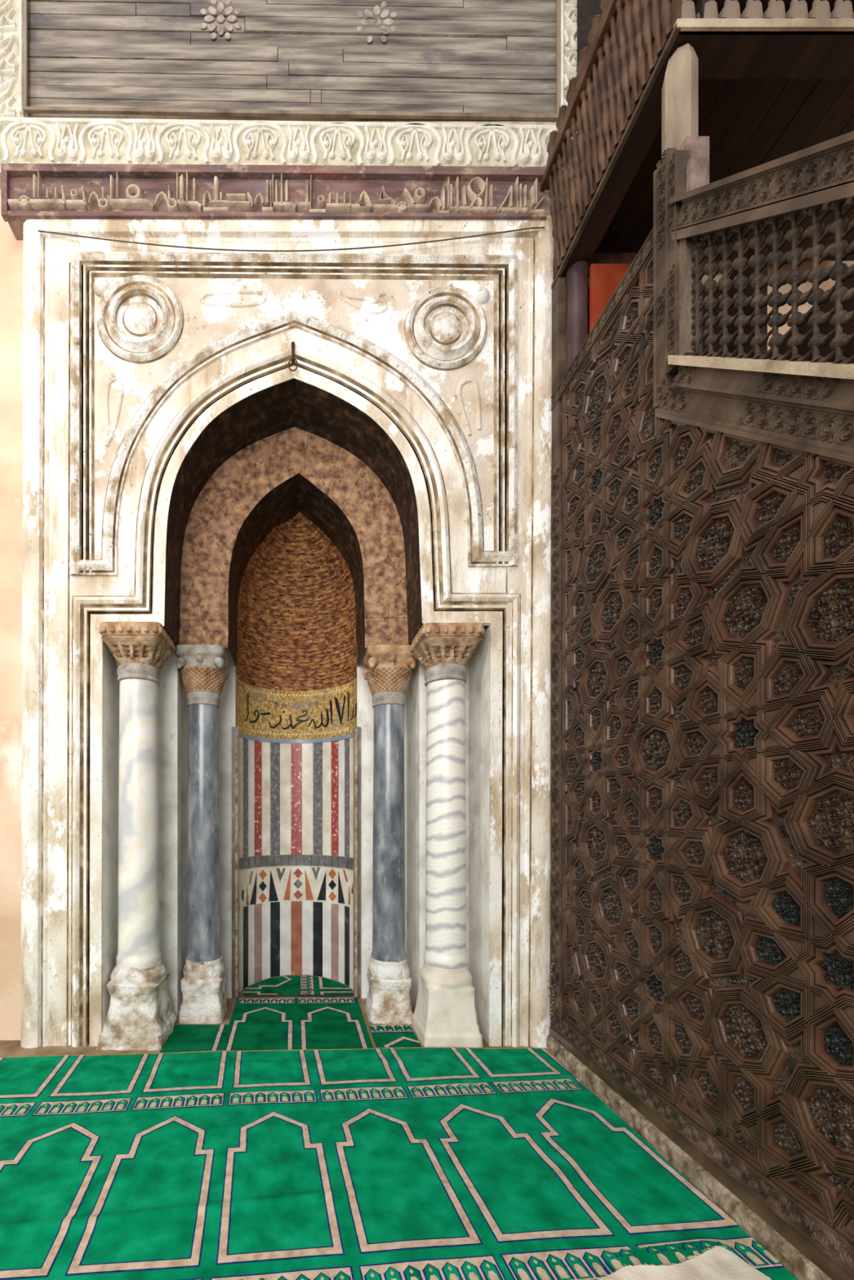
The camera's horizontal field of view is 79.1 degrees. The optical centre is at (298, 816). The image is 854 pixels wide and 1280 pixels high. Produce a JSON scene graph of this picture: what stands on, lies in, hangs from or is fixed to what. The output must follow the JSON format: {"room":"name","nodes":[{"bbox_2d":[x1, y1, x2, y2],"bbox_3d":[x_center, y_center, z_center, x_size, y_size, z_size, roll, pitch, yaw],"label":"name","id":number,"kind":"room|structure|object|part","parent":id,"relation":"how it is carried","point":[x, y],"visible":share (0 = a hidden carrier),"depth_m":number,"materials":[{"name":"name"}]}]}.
{"room":"mosque","nodes":[
{"label":"mosque","id":0,"kind":"room"},
{"bbox_2d":[0,988,666,1160],"bbox_3d":[0.000,1.500,0.100,14.000,0.001,10.200,0,0,0],"label":"floor","id":1,"kind":"structure","parent":0,"point":[8,1048],"depth_m":3.23,"materials":[{"name":"stone"}]},
{"bbox_2d":[96,622,176,1050],"bbox_3d":[-1.084,0.126,3.385,0.431,2.749,0.412,0,0,0],"label":"marble column","id":2,"kind":"structure","parent":1,"relation":"on","point":[140,1016],"depth_m":3.26,"materials":[{"name":"grey stone"}]},
{"bbox_2d":[175,644,229,1024],"bbox_3d":[-0.716,0.131,3.759,0.357,2.738,0.357,0,0,0],"label":"column","id":3,"kind":"structure","parent":1,"relation":"on","point":[204,673],"depth_m":3.65,"materials":[{"name":"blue stone"}]},
{"bbox_2d":[175,644,229,696],"bbox_3d":[-0.716,-1.079,3.759,0.357,0.318,0.357,0,0,0],"label":"capital","id":4,"kind":"object","parent":3,"relation":"on","point":[204,670],"depth_m":3.62,"materials":[{"name":"grey stone"}]},
{"bbox_2d":[159,997,375,1053],"bbox_3d":[-0.192,1.494,3.595,1.375,0.014,1.010,0,0,0],"label":"carpet","id":5,"kind":"object","parent":1,"relation":"on","point":[308,1023],"visible":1,"depth_m":3.50,"materials":[{"name":"green carpet"}]},
{"bbox_2d":[243,974,353,995],"bbox_3d":[0.000,1.470,4.348,0.920,0.032,0.455,0,0,0],"label":"carpet","id":6,"kind":"object","parent":1,"relation":"on","point":[289,984],"visible":1,"depth_m":4.31,"materials":[{"name":"green carpet"}]},
{"bbox_2d":[362,644,416,1024],"bbox_3d":[0.682,0.131,3.760,0.359,2.738,0.362,0,0,0],"label":"column","id":7,"kind":"structure","parent":1,"relation":"on","point":[388,673],"depth_m":3.65,"materials":[{"name":"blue stone"}]},
{"bbox_2d":[362,644,416,695],"bbox_3d":[0.682,-1.079,3.760,0.357,0.318,0.360,0,0,0],"label":"capital","id":8,"kind":"object","parent":7,"relation":"on","point":[388,670],"depth_m":3.62,"materials":[{"name":"stone"}]},
{"bbox_2d":[368,1024,421,1048],"bbox_3d":[0.652,1.493,3.325,0.295,0.014,0.490,0,0,0],"label":"carpet","id":9,"kind":"object","parent":1,"relation":"on","point":[384,1036],"visible":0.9,"depth_m":3.38,"materials":[{"name":"green carpet"}]},
{"bbox_2d":[0,1047,797,1279],"bbox_3d":[-0.800,1.482,1.952,4.800,0.036,2.506,0,0,0],"label":"carpet","id":10,"kind":"object","parent":1,"relation":"on","point":[387,1163],"visible":1,"depth_m":2.08,"materials":[{"name":"green carpet"}]},
{"bbox_2d":[596,1245,771,1279],"bbox_3d":[1.223,1.466,1.440,0.563,0.025,0.520,0,0,0],"label":"cloth","id":11,"kind":"object","parent":10,"relation":"on","point":[717,1263],"visible":1,"depth_m":1.60,"materials":[{"name":"beige fabric"}]},
{"bbox_2d":[409,622,484,1048],"bbox_3d":[1.005,0.126,3.400,0.412,2.749,0.412,0,0,0],"label":"marble column","id":12,"kind":"structure","parent":1,"relation":"on","point":[445,1014],"depth_m":3.28,"materials":[{"name":"grey stone"}]},
{"bbox_2d":[546,1035,831,1279],"bbox_3d":[1.649,1.457,2.002,0.102,0.087,2.505,0,0,0],"label":"stone curb","id":13,"kind":"object","parent":1,"relation":"on","point":[797,1264],"visible":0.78,"depth_m":2.01,"materials":[{"name":"beige stone"}]},
{"bbox_2d":[547,43,853,1279],"bbox_3d":[2.182,-1.000,1.978,1.157,4.830,2.583,0,0,0],"label":"pulpit","id":14,"kind":"object","parent":13,"relation":"on","point":[702,573],"visible":1,"depth_m":1.97,"materials":[{"name":"brown wood"}]},
{"bbox_3d":[1.635,1.120,3.210,0.039,0.360,0.058,0,0,0],"label":"bead trim","id":15,"kind":"part","parent":14,"relation":"part of","materials":[{"name":"brown wood"}]},
{"bbox_3d":[1.678,-2.833,3.203,0.070,1.165,0.105,0,0,0],"label":"wall post","id":16,"kind":"part","parent":14,"relation":"part of","materials":[{"name":"brown wood"}]},
{"bbox_3d":[1.745,-3.058,3.120,0.128,0.715,0.128,0,0,0],"label":"round post","id":17,"kind":"part","parent":14,"relation":"part of","materials":[{"name":"purple paint"}]},
{"bbox_3d":[1.950,-3.050,3.070,0.300,0.700,0.020,0,0,0],"label":"red panel","id":18,"kind":"part","parent":14,"relation":"part of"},
{"bbox_3d":[2.260,-2.583,3.217,0.920,1.665,0.035,0,0,0],"label":"panel","id":19,"kind":"part","parent":14,"relation":"part of","materials":[{"name":"brown wood"}]},
{"bbox_3d":[1.654,-2.419,2.237,0.058,1.098,0.085,0,0,0],"label":"carved post","id":20,"kind":"part","parent":14,"relation":"part of","materials":[{"name":"brown wood"}]},
{"bbox_3d":[1.650,-2.409,2.165,0.066,0.919,0.060,0,0,0],"label":"carved post","id":21,"kind":"part","parent":14,"relation":"part of","materials":[{"name":"brown wood"}]},
{"bbox_3d":[1.715,-3.083,2.240,0.122,0.645,0.122,0,0,-22],"label":"octagonal post","id":22,"kind":"part","parent":14,"relation":"part of","materials":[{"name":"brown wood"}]},
{"bbox_2d":[540,0,853,288],"bbox_3d":[2.658,-4.660,2.688,2.181,2.480,1.075,0,0,0],"label":"wooden balcony","id":23,"kind":"object","parent":14,"relation":"on","point":[775,77],"visible":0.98,"depth_m":2.56,"materials":[{"name":"brown wood"}]},
{"bbox_3d":[1.600,-4.085,2.697,0.065,0.050,1.055,0,0,0],"label":"hand rail","id":24,"kind":"part","parent":23,"relation":"part of","materials":[{"name":"brown wood"}]},
{"bbox_3d":[1.649,-3.433,2.692,0.022,0.025,1.065,0,0,0],"label":"trim","id":25,"kind":"part","parent":23,"relation":"part of","materials":[{"name":"brown wood"}]},
{"bbox_3d":[2.621,-3.443,2.169,1.958,0.037,0.022,0,0,0],"label":"trim","id":26,"kind":"part","parent":23,"relation":"part of","materials":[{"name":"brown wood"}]},
{"bbox_3d":[1.667,1.390,2.006,0.072,0.050,2.512,0,0,0],"label":"board","id":27,"kind":"part","parent":14,"relation":"part of","materials":[{"name":"brown wood"}]},
{"bbox_3d":[2.740,-3.058,3.083,0.040,0.715,0.305,0,0,0],"label":"panel","id":28,"kind":"part","parent":14,"relation":"part of","materials":[{"name":"brown wood"}]},
{"bbox_3d":[1.658,-1.148,1.483,0.050,1.550,1.594,0,0,0],"label":"carved rail","id":29,"kind":"part","parent":14,"relation":"part of","materials":[{"name":"brown wood"}]},
{"bbox_3d":[1.661,-1.516,1.515,0.105,2.336,1.530,0,0,0],"label":"rail moulding","id":30,"kind":"part","parent":14,"relation":"part of","materials":[{"name":"brown wood"}]},
{"bbox_3d":[1.658,-1.300,1.455,0.110,1.408,1.410,0,0,0],"label":"lattice sill","id":31,"kind":"part","parent":14,"relation":"part of","materials":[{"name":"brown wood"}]},
{"bbox_3d":[1.651,-1.887,1.424,0.064,1.432,1.472,0,0,0],"label":"rail","id":32,"kind":"part","parent":14,"relation":"part of","materials":[{"name":"brown wood"}]},
{"bbox_3d":[1.651,-1.217,1.425,0.064,1.428,1.469,0,0,0],"label":"carved rail","id":33,"kind":"part","parent":14,"relation":"part of","materials":[{"name":"brown wood"}]},
{"bbox_2d":[0,120,853,1039],"bbox_3d":[0.000,-3.500,3.589,14.000,10.000,0.500,0,0,0],"label":"wall","id":34,"kind":"structure","parent":0,"point":[11,248],"depth_m":3.34,"materials":[{"name":"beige paint"}]},
{"bbox_2d":[0,0,28,117],"bbox_3d":[-2.033,-5.256,3.284,0.473,1.488,0.105,0,0,0],"label":"stucco border","id":35,"kind":"object","parent":34,"relation":"attached to","point":[11,11],"visible":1,"depth_m":3.24,"materials":[{"name":"beige paint"}]},
{"bbox_2d":[0,163,546,239],"bbox_3d":[-0.156,-4.032,3.268,3.510,0.336,0.138,0,0,0],"label":"calligraphy frieze","id":36,"kind":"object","parent":34,"relation":"attached to","point":[28,190],"depth_m":3.21,"materials":[{"name":"brown stone"}]},
{"bbox_2d":[20,215,554,1048],"bbox_3d":[-0.068,-1.139,3.919,3.493,5.565,1.406,0,0,0],"label":"niche","id":37,"kind":"object","parent":34,"relation":"attached to","point":[162,483],"visible":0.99,"depth_m":3.26,"materials":[{"name":"stone"}]},
{"bbox_3d":[-1.286,-3.457,3.239,0.114,0.114,0.046,0,0,0],"label":"corner knob","id":38,"kind":"part","parent":37,"relation":"part of","materials":[{"name":"stone"}]},
{"bbox_2d":[37,226,544,251],"bbox_3d":[-0.046,-3.727,3.212,3.269,0.158,0.006,0,0,0],"label":"cable","id":39,"kind":"object","parent":37,"relation":"attached to","point":[531,227],"visible":1,"depth_m":3.21,"materials":[{"name":"metal"}]},
{"bbox_2d":[288,341,297,371],"bbox_3d":[-0.035,-3.002,3.247,0.064,0.253,0.093,0,0,0],"label":"iron hook","id":40,"kind":"object","parent":37,"relation":"attached to","point":[293,359],"visible":1,"depth_m":3.21,"materials":[{"name":"brown metal"}]},
{"bbox_3d":[-0.029,-2.634,3.247,2.921,2.110,0.034,0,0,0],"label":"spandrel frame","id":41,"kind":"part","parent":37,"relation":"part of","materials":[{"name":"stone"}]},
{"bbox_3d":[-0.029,-2.451,3.247,2.921,1.744,0.034,0,0,0],"label":"spandrel moulding","id":42,"kind":"part","parent":37,"relation":"part of","materials":[{"name":"stone"}]},
{"bbox_2d":[235,511,356,690],"bbox_3d":[-0.018,-1.844,4.366,1.024,1.357,0.511,0,0,0],"label":"hood","id":43,"kind":"object","parent":37,"relation":"attached to","point":[296,606],"depth_m":4.45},
{"bbox_3d":[-0.018,-0.169,4.362,1.010,1.043,0.505,0,0,0],"label":"striped panel","id":44,"kind":"part","parent":37,"relation":"part of","materials":[{"name":"red stone"}]},
{"bbox_3d":[-0.018,1.140,4.362,1.010,0.720,0.505,0,0,0],"label":"striped panel","id":45,"kind":"part","parent":37,"relation":"part of","materials":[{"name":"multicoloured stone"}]},
{"bbox_3d":[1.204,-3.403,3.242,0.100,0.100,0.040,0,0,0],"label":"corner knob","id":46,"kind":"part","parent":37,"relation":"part of","materials":[{"name":"stone"}]},
{"bbox_2d":[0,116,577,188],"bbox_3d":[-0.235,-4.380,3.279,4.592,0.367,0.117,0,0,0],"label":"frieze","id":47,"kind":"object","parent":34,"relation":"attached to","point":[79,140],"visible":0.73,"depth_m":3.24},
{"bbox_2d":[22,0,560,120],"bbox_3d":[-0.047,-5.121,3.284,3.530,1.163,0.105,0,0,0],"label":"panel","id":48,"kind":"object","parent":34,"relation":"attached to","point":[207,60],"visible":1,"depth_m":3.29,"materials":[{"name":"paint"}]},
{"bbox_2d":[553,0,577,121],"bbox_3d":[1.818,-5.275,3.284,0.221,1.449,0.105,0,0,0],"label":"stucco border","id":49,"kind":"object","parent":34,"relation":"attached to","point":[568,7],"visible":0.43,"depth_m":3.24,"materials":[{"name":"beige paint"}]}
]}

